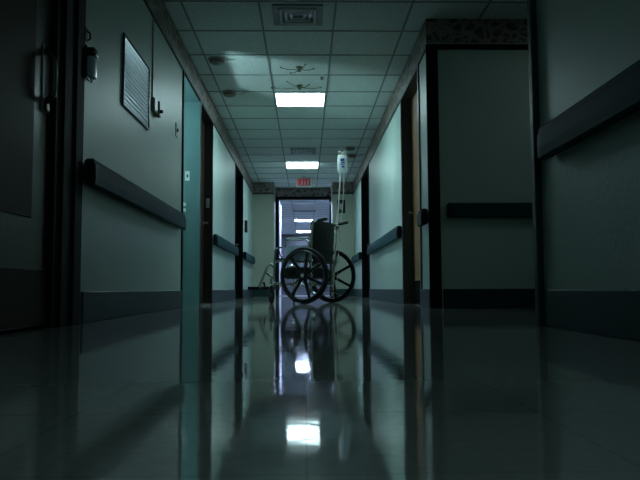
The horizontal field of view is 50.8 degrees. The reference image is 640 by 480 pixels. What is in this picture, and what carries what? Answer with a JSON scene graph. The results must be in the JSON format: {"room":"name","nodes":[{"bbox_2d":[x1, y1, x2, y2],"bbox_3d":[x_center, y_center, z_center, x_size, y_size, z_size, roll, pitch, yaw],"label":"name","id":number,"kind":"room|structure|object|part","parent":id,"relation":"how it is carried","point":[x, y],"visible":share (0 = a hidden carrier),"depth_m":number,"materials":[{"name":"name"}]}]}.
{"room":"hospital interior","nodes":[
{"label":"hospital interior","id":0,"kind":"room"},
{"bbox_2d":[80,0,252,319],"bbox_3d":[-1.331,-0.637,5.634,0.180,2.425,17.200,0,-4,-1],"label":"wall","id":1,"kind":"structure","parent":0,"point":[124,247],"depth_m":4.48,"materials":[{"name":"paint"}]},
{"bbox_2d":[0,0,60,330],"bbox_3d":[-1.239,-0.763,2.260,0.221,2.190,1.550,0,-4,-1],"label":"door","id":2,"kind":"structure","parent":1,"relation":"in","point":[29,29],"depth_m":2.74,"materials":[{"name":"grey wood"}]},
{"bbox_3d":[-1.182,-0.876,2.235,0.007,1.490,1.180,0,-4,-1],"label":"panel","id":3,"kind":"part","parent":2,"relation":"part of","materials":[{"name":"grey laminate"}]},
{"bbox_3d":[-1.178,0.196,2.217,0.006,0.230,1.400,0,-4,-1],"label":"kick plate","id":4,"kind":"part","parent":2,"relation":"part of","materials":[{"name":"grey metal"}]},
{"bbox_3d":[-1.196,-0.697,2.933,0.006,0.295,0.070,0,-4,-1],"label":"pull plate","id":5,"kind":"part","parent":2,"relation":"part of","materials":[{"name":"metal"}]},
{"bbox_3d":[-1.254,-0.763,2.260,0.190,2.190,1.550,0,-4,-1],"label":"frame","id":6,"kind":"part","parent":2,"relation":"part of","materials":[{"name":"paint"}]},
{"bbox_3d":[-1.173,-0.714,2.931,0.064,0.250,0.029,-1,-4,13],"label":"pull handle","id":7,"kind":"part","parent":2,"relation":"part of","materials":[{"name":"metal"}]},
{"bbox_2d":[54,0,85,326],"bbox_3d":[-1.179,-0.812,3.213,0.022,2.425,0.340,0,-4,-1],"label":"trim","id":8,"kind":"structure","parent":1,"relation":"attached to","point":[73,12],"depth_m":3.17,"materials":[{"name":"paint"}]},
{"bbox_2d":[85,27,90,41],"bbox_3d":[-1.180,-1.049,3.430,0.030,0.072,0.040,0,-4,-1],"label":"wall hook","id":9,"kind":"object","parent":1,"relation":"attached to","point":[87,31],"visible":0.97,"depth_m":3.43,"materials":[{"name":"plastic"}]},
{"bbox_2d":[85,45,97,82],"bbox_3d":[-1.171,-0.898,3.454,0.048,0.190,0.072,0,-4,-1],"label":"soap dispenser","id":10,"kind":"object","parent":1,"relation":"attached to","point":[91,54],"visible":0.99,"depth_m":3.42,"materials":[{"name":"plastic"}]},
{"bbox_3d":[-1.191,-0.908,3.455,0.008,0.170,0.070,0,-4,-1],"label":"plate","id":11,"kind":"part","parent":10,"relation":"part of","materials":[{"name":"plastic"}]},
{"bbox_2d":[87,56,96,79],"bbox_3d":[-1.169,-0.883,3.451,0.037,0.110,0.065,0,-4,-1],"label":"bottle","id":12,"kind":"object","parent":10,"relation":"on","point":[91,60],"depth_m":3.42,"materials":[{"name":"plastic"}]},
{"bbox_3d":[-1.167,-0.960,3.457,0.040,0.045,0.069,0,-4,-1],"label":"lid","id":13,"kind":"part","parent":10,"relation":"part of","materials":[{"name":"black plastic"}]},
{"bbox_2d":[84,158,185,229],"bbox_3d":[-1.185,-0.245,4.661,0.066,0.146,2.590,0,-4,-1],"label":"handrail","id":14,"kind":"object","parent":1,"relation":"attached to","point":[97,175],"visible":1,"depth_m":4.01,"materials":[{"name":"plastic"}]},
{"bbox_2d":[122,33,149,129],"bbox_3d":[-1.210,-1.026,4.451,0.014,0.450,0.670,0,-4,-1],"label":"wall panel","id":15,"kind":"object","parent":1,"relation":"attached to","point":[135,71],"visible":1,"depth_m":4.41,"materials":[{"name":"grey metal"}]},
{"bbox_2d":[152,17,154,96],"bbox_3d":[-1.222,-1.337,4.935,0.012,0.600,0.036,0,-4,-1],"label":"conduit","id":16,"kind":"object","parent":1,"relation":"attached to","point":[153,29],"visible":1,"depth_m":4.93,"materials":[{"name":"grey plastic"}]},
{"bbox_2d":[151,97,162,117],"bbox_3d":[-1.196,-0.977,4.964,0.062,0.115,0.170,0,-4,-1],"label":"wall box","id":17,"kind":"object","parent":1,"relation":"attached to","point":[155,105],"visible":1,"depth_m":4.93,"materials":[{"name":"silver plastic"}]},
{"bbox_2d":[80,289,252,322],"bbox_3d":[-1.228,0.495,5.554,0.012,0.155,17.200,0,-4,-1],"label":"baseboard","id":18,"kind":"structure","parent":1,"relation":"attached to","point":[95,306],"depth_m":4.25,"materials":[{"name":"plastic"}]},
{"bbox_2d":[175,123,178,137],"bbox_3d":[-1.237,-0.951,5.839,0.018,0.120,0.080,0,-4,-1],"label":"light switch","id":19,"kind":"object","parent":1,"relation":"attached to","point":[176,129],"visible":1,"depth_m":5.81,"materials":[{"name":"grey plastic"}]},
{"bbox_2d":[181,70,200,304],"bbox_3d":[-1.344,-0.446,6.578,0.192,2.180,1.010,0,-4,-1],"label":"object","id":20,"kind":"structure","parent":1,"relation":"in","point":[191,102],"depth_m":7.03,"materials":[{"name":"paint"}]},
{"bbox_3d":[-1.391,-0.672,7.059,0.047,0.100,0.004,0,-4,-1],"label":"strike plate","id":21,"kind":"part","parent":20,"relation":"part of","materials":[{"name":"white metal"}]},
{"bbox_2d":[200,102,212,302],"bbox_3d":[-1.364,-0.375,7.560,0.192,2.180,0.960,0,-4,-1],"label":"door","id":22,"kind":"structure","parent":1,"relation":"in","point":[206,188],"depth_m":7.98,"materials":[{"name":"brown wood"}]},
{"bbox_2d":[213,234,238,255],"bbox_3d":[-1.283,0.091,9.323,0.066,0.146,2.540,0,-4,-1],"label":"handrail","id":23,"kind":"object","parent":1,"relation":"attached to","point":[218,241],"visible":1,"depth_m":8.84,"materials":[{"name":"plastic"}]},
{"bbox_2d":[235,163,242,299],"bbox_3d":[-1.442,-0.107,11.274,0.192,2.180,1.270,0,-4,-1],"label":"door","id":24,"kind":"structure","parent":1,"relation":"in","point":[238,175],"depth_m":11.84,"materials":[{"name":"paint"}]},
{"bbox_2d":[245,220,247,232],"bbox_3d":[-1.355,-0.249,12.374,0.054,0.220,0.100,0,-4,-1],"label":"wall phone","id":25,"kind":"object","parent":1,"relation":"attached to","point":[246,221],"visible":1,"depth_m":12.33,"materials":[{"name":"plastic"}]},
{"bbox_2d":[243,252,254,263],"bbox_3d":[-1.360,0.357,13.008,0.066,0.146,2.150,0,-4,-1],"label":"handrail","id":26,"kind":"object","parent":1,"relation":"attached to","point":[246,256],"visible":1,"depth_m":12.47,"materials":[{"name":"plastic"}]},
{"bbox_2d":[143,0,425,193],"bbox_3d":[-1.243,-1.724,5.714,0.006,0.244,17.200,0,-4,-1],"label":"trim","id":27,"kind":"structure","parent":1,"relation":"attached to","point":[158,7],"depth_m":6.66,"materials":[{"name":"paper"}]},
{"bbox_2d":[253,184,353,295],"bbox_3d":[-0.360,0.013,14.713,2.500,2.425,0.960,0,-4,-1],"label":"wall","id":28,"kind":"structure","parent":0,"point":[264,205],"depth_m":14.24,"materials":[{"name":"paint"}]},
{"bbox_2d":[253,182,352,196],"bbox_3d":[-0.364,-1.090,14.709,2.128,0.224,0.806,0,-4,-1],"label":"trim","id":29,"kind":"structure","parent":28,"relation":"attached to","point":[258,187],"depth_m":15.09,"materials":[{"name":"stone"}]},
{"bbox_2d":[253,289,353,296],"bbox_3d":[-0.344,1.109,14.147,2.116,0.155,0.012,0,-4,-1],"label":"baseboard","id":30,"kind":"structure","parent":28,"relation":"attached to","point":[256,293],"depth_m":14.12,"materials":[{"name":"plastic"}]},
{"bbox_2d":[276,197,331,295],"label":"door frame","id":31,"kind":"structure","parent":28,"relation":"in","point":[278,205],"depth_m":15.06,"materials":[{"name":"metal"},{"name":"painted metal"}]},
{"bbox_2d":[337,200,344,212],"bbox_3d":[0.449,-0.712,14.291,0.170,0.280,0.020,0,-4,-1],"label":"framed notice","id":32,"kind":"object","parent":28,"relation":"attached to","point":[341,202],"visible":0.75,"depth_m":14.29,"materials":[{"name":"paint"}]},
{"bbox_2d":[339,201,343,211],"bbox_3d":[0.449,-0.711,14.296,0.130,0.240,0.007,0,-4,-1],"label":"print","id":33,"kind":"object","parent":32,"relation":"attached to","point":[340,202],"depth_m":14.29},
{"bbox_2d":[281,234,329,292],"bbox_3d":[-0.593,0.977,28.071,3.200,2.425,0.150,0,-4,-1],"label":"wall","id":34,"kind":"structure","parent":0,"point":[301,289],"depth_m":28.01,"materials":[{"name":"paint"}]},
{"bbox_2d":[0,292,639,479],"bbox_3d":[-0.261,1.118,12.499,7.200,0.100,31.500,0,-4,-1],"label":"floor","id":35,"kind":"structure","parent":0,"point":[353,387],"depth_m":1.03,"materials":[{"name":"tile"}]},
{"bbox_2d":[248,217,355,303],"bbox_3d":[-0.243,0.249,7.593,1.135,0.927,0.688,-3,-5,31],"label":"wheelchair","id":36,"kind":"object","parent":35,"relation":"on","point":[320,247],"visible":0.98,"depth_m":7.36,"materials":[{"name":"black metal"}]},
{"bbox_3d":[-0.730,0.551,7.694,0.170,0.035,0.130,-3,-5,31],"label":"foot plate","id":37,"kind":"part","parent":36,"relation":"part of","materials":[{"name":"plastic"}]},
{"bbox_3d":[-0.311,0.114,7.357,0.470,0.246,0.019,-3,-5,31],"label":"armrest","id":38,"kind":"part","parent":36,"relation":"part of","materials":[{"name":"silver metal"}]},
{"bbox_3d":[-0.235,0.193,7.307,0.670,0.837,0.052,-3,-5,31],"label":"frame","id":39,"kind":"part","parent":36,"relation":"part of","materials":[{"name":"silver metal"}]},
{"bbox_3d":[0.014,0.222,7.725,0.670,0.837,0.052,-3,-5,31],"label":"frame","id":40,"kind":"part","parent":36,"relation":"part of","materials":[{"name":"silver metal"}]},
{"bbox_3d":[0.037,0.032,7.440,0.090,0.455,0.464,-3,-5,31],"label":"backrest","id":41,"kind":"part","parent":36,"relation":"part of","materials":[{"name":"black plastic"}]},
{"bbox_2d":[331,151,345,297],"bbox_3d":[0.216,-0.183,7.681,0.185,1.690,0.073,0,-4,-1],"label":"pole","id":42,"kind":"object","parent":36,"relation":"attached to","point":[336,226],"visible":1,"depth_m":7.68,"materials":[{"name":"metal"}]},
{"bbox_2d":[336,153,346,286],"bbox_3d":[0.246,-0.232,7.659,0.134,1.532,0.052,0,-4,-11],"label":"bag","id":43,"kind":"object","parent":42,"relation":"hanging from","point":[342,159],"visible":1,"depth_m":7.69,"materials":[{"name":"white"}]},
{"bbox_2d":[164,0,526,233],"bbox_3d":[-0.275,-1.400,12.681,7.200,0.100,31.500,0,-4,-1],"label":"ceiling","id":44,"kind":"structure","parent":0,"point":[202,15],"depth_m":6.87,"materials":[{"name":"tile"}]},
{"bbox_2d":[208,56,234,64],"bbox_3d":[-0.971,-1.757,6.625,0.264,0.052,0.170,0,-4,-1],"label":"smoke detector","id":45,"kind":"object","parent":44,"relation":"attached to","point":[214,60],"visible":1,"depth_m":6.58,"materials":[{"name":"grey plastic"}]},
{"bbox_2d":[222,90,242,96],"bbox_3d":[-0.994,-1.677,7.742,0.264,0.052,0.170,0,-4,-1],"label":"smoke detector","id":46,"kind":"object","parent":44,"relation":"attached to","point":[227,93],"visible":1,"depth_m":7.69,"materials":[{"name":"grey plastic"}]},
{"bbox_2d":[271,81,321,89],"bbox_3d":[-0.264,-1.703,7.439,0.570,0.050,0.246,0,-4,-1],"label":"sprinkler","id":47,"kind":"object","parent":44,"relation":"attached to","point":[299,86],"visible":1,"depth_m":7.50,"materials":[{"name":"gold metal"}]},
{"bbox_2d":[280,64,313,73],"bbox_3d":[-0.234,-1.744,6.880,0.292,0.050,0.223,-3,-5,28],"label":"sprinkler","id":48,"kind":"object","parent":44,"relation":"attached to","point":[299,68],"visible":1,"depth_m":6.87,"materials":[{"name":"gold metal"}]},
{"bbox_2d":[272,4,322,25],"bbox_3d":[-0.183,-1.853,5.565,0.410,0.022,0.410,0,-4,-1],"label":"ceiling vent","id":49,"kind":"object","parent":44,"relation":"in","point":[288,14],"visible":1,"depth_m":5.55,"materials":[{"name":"metal"}]},
{"bbox_2d":[275,92,324,105],"bbox_3d":[-0.235,-1.678,8.044,0.584,0.014,0.554,0,-4,-1],"label":"recessed light","id":50,"kind":"object","parent":44,"relation":"in","point":[282,98],"visible":1,"depth_m":7.98,"materials":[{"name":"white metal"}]},
{"bbox_2d":[286,162,317,167],"bbox_3d":[-0.325,-1.367,12.301,0.584,0.020,0.584,0,-4,-1],"label":"recessed light","id":51,"kind":"object","parent":44,"relation":"in","point":[288,164],"visible":1,"depth_m":12.22,"materials":[{"name":"white plastic"}]},
{"bbox_2d":[290,148,315,153],"bbox_3d":[-0.281,-1.455,11.080,0.420,0.022,0.420,0,-4,-1],"label":"ceiling vent","id":52,"kind":"object","parent":44,"relation":"in","point":[292,150],"visible":1,"depth_m":11.01,"materials":[{"name":"metal"}]},
{"bbox_2d":[296,177,311,186],"bbox_3d":[-0.329,-1.176,13.634,0.320,0.210,0.064,0,-4,-1],"label":"exit sign","id":53,"kind":"object","parent":44,"relation":"hanging from","point":[300,182],"visible":1,"depth_m":13.61,"materials":[{"name":"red plastic"}]},
{"bbox_2d":[295,219,312,220],"bbox_3d":[-0.534,-0.649,22.298,0.584,0.012,0.584,0,-4,-1],"label":"recessed light","id":54,"kind":"object","parent":44,"relation":"in","point":[295,219],"visible":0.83,"depth_m":22.14,"materials":[{"name":"white plastic"}]},
{"bbox_2d":[293,202,315,211],"bbox_3d":[-0.423,-0.902,18.323,0.620,0.080,1.530,0,-4,-1],"label":"ceiling fixture","id":55,"kind":"object","parent":44,"relation":"attached to","point":[298,206],"visible":1,"depth_m":18.08,"materials":[{"name":"white metal"}]},
{"bbox_2d":[163,0,526,234],"bbox_3d":[0.817,-1.355,12.650,4.418,0.006,31.000,0,-4,-1],"label":"grid","id":56,"kind":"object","parent":44,"relation":"attached to","point":[412,2],"depth_m":7.11,"materials":[{"name":"metal"}]},
{"bbox_2d":[345,146,358,150],"bbox_3d":[0.532,-1.464,10.797,0.264,0.052,0.170,0,-4,-1],"label":"smoke detector","id":57,"kind":"object","parent":44,"relation":"attached to","point":[349,148],"visible":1,"depth_m":10.74,"materials":[{"name":"grey plastic"}]},
{"bbox_2d":[347,154,361,157],"bbox_3d":[0.590,-1.421,11.397,0.264,0.052,0.170,0,-4,-1],"label":"smoke detector","id":58,"kind":"object","parent":44,"relation":"attached to","point":[348,155],"visible":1,"depth_m":11.35,"materials":[{"name":"grey plastic"}]},
{"bbox_2d":[354,49,534,307],"bbox_3d":[1.949,-0.344,9.944,2.278,2.425,8.700,0,-4,-1],"label":"wall","id":59,"kind":"structure","parent":0,"point":[485,141],"depth_m":5.61,"materials":[{"name":"paint"}]},
{"bbox_2d":[351,252,361,262],"bbox_3d":[0.712,0.357,13.156,0.066,0.146,1.940,0,-4,-1],"label":"handrail","id":60,"kind":"object","parent":59,"relation":"attached to","point":[358,256],"visible":0.91,"depth_m":12.70,"materials":[{"name":"plastic"}]},
{"bbox_2d":[361,164,369,298],"bbox_3d":[0.862,-0.104,11.488,0.192,2.180,1.420,0,-4,-1],"label":"door","id":61,"kind":"structure","parent":59,"relation":"in","point":[365,228],"depth_m":12.13,"materials":[{"name":"paint"}]},
{"bbox_2d":[367,226,401,254],"bbox_3d":[0.803,0.043,8.813,0.066,0.146,3.450,0,-4,-1],"label":"handrail","id":62,"kind":"object","parent":59,"relation":"attached to","point":[395,233],"visible":1,"depth_m":8.07,"materials":[{"name":"plastic"}]},
{"bbox_2d":[353,19,425,191],"bbox_3d":[0.802,-1.426,9.998,0.006,0.244,8.700,0,-4,-1],"label":"trim","id":63,"kind":"structure","parent":59,"relation":"attached to","point":[418,48],"depth_m":7.41,"materials":[{"name":"paper"}]},
{"bbox_2d":[354,289,429,307],"bbox_3d":[0.811,0.793,9.848,0.012,0.155,8.680,0,-4,-1],"label":"baseboard","id":64,"kind":"structure","parent":59,"relation":"attached to","point":[390,295],"depth_m":7.95,"materials":[{"name":"plastic"}]},
{"bbox_2d":[400,65,422,306],"bbox_3d":[0.966,-0.462,6.532,0.192,2.180,1.140,0,-4,-1],"label":"door","id":65,"kind":"structure","parent":59,"relation":"in","point":[412,276],"depth_m":6.99,"materials":[{"name":"beige wood"}]},
{"bbox_3d":[0.986,0.495,6.463,0.003,0.220,0.980,0,-4,-1],"label":"kick plate","id":66,"kind":"part","parent":65,"relation":"part of","materials":[{"name":"paint"}]},
{"bbox_2d":[417,208,427,226],"bbox_3d":[0.868,-0.182,5.687,0.066,0.146,0.220,0,-4,-1],"label":"handrail","id":67,"kind":"object","parent":59,"relation":"attached to","point":[422,216],"visible":1,"depth_m":5.58,"materials":[{"name":"plastic"}]},
{"bbox_3d":[0.862,-0.187,5.688,0.054,0.136,0.120,0,-4,-1],"label":"rail","id":68,"kind":"part","parent":67,"relation":"part of","materials":[{"name":"plastic"}]},
{"bbox_2d":[425,44,527,307],"bbox_3d":[2.035,-0.546,5.583,2.290,2.200,0.030,0,-4,-1],"label":"trim","id":69,"kind":"structure","parent":59,"relation":"attached to","point":[432,103],"depth_m":5.56,"materials":[{"name":"paint"}]},
{"bbox_2d":[426,19,527,42],"bbox_3d":[2.031,-1.744,5.681,2.284,0.244,0.006,0,-4,-1],"label":"trim","id":70,"kind":"structure","parent":59,"relation":"attached to","point":[437,30],"depth_m":5.66,"materials":[{"name":"paper"}]},
{"bbox_2d":[426,43,527,43],"bbox_3d":[2.030,-1.649,5.668,2.288,0.008,0.006,0,-4,-1],"label":"trim","id":71,"kind":"structure","parent":59,"relation":"attached to","point":[426,43],"depth_m":5.65,"materials":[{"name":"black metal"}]},
{"bbox_2d":[443,289,534,307],"bbox_3d":[2.096,0.474,5.519,2.178,0.155,0.012,0,-4,-1],"label":"baseboard","id":72,"kind":"structure","parent":59,"relation":"attached to","point":[452,298],"depth_m":5.50,"materials":[{"name":"plastic"}]},
{"bbox_2d":[447,203,532,218],"bbox_3d":[1.963,-0.240,5.541,1.838,0.133,0.066,0,-4,-1],"label":"handrail","id":73,"kind":"object","parent":59,"relation":"attached to","point":[454,210],"visible":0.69,"depth_m":5.50,"materials":[{"name":"plastic"}]},
{"bbox_2d":[536,0,639,289],"bbox_3d":[2.156,-1.057,0.071,2.278,2.425,5.900,0,-4,-1],"label":"wall","id":74,"kind":"structure","parent":0,"point":[591,188],"depth_m":2.42,"materials":[{"name":"paint"}]},
{"bbox_2d":[527,0,544,325],"bbox_3d":[1.032,-0.841,2.986,0.208,2.425,0.050,0,-4,-1],"label":"trim","id":75,"kind":"structure","parent":74,"relation":"attached to","point":[531,4],"depth_m":2.93,"materials":[{"name":"plastic"}]},
{"bbox_2d":[537,59,639,159],"bbox_3d":[0.954,-0.479,1.579,0.066,0.146,2.440,0,-4,-1],"label":"handrail","id":76,"kind":"object","parent":74,"relation":"attached to","point":[618,98],"visible":1,"depth_m":2.24,"materials":[{"name":"plastic"}]},
{"bbox_2d":[542,290,639,340],"bbox_3d":[1.018,0.078,-0.050,0.012,0.155,5.870,0,-4,-1],"label":"baseboard","id":77,"kind":"structure","parent":74,"relation":"attached to","point":[612,313],"depth_m":2.36,"materials":[{"name":"plastic"}]}
]}

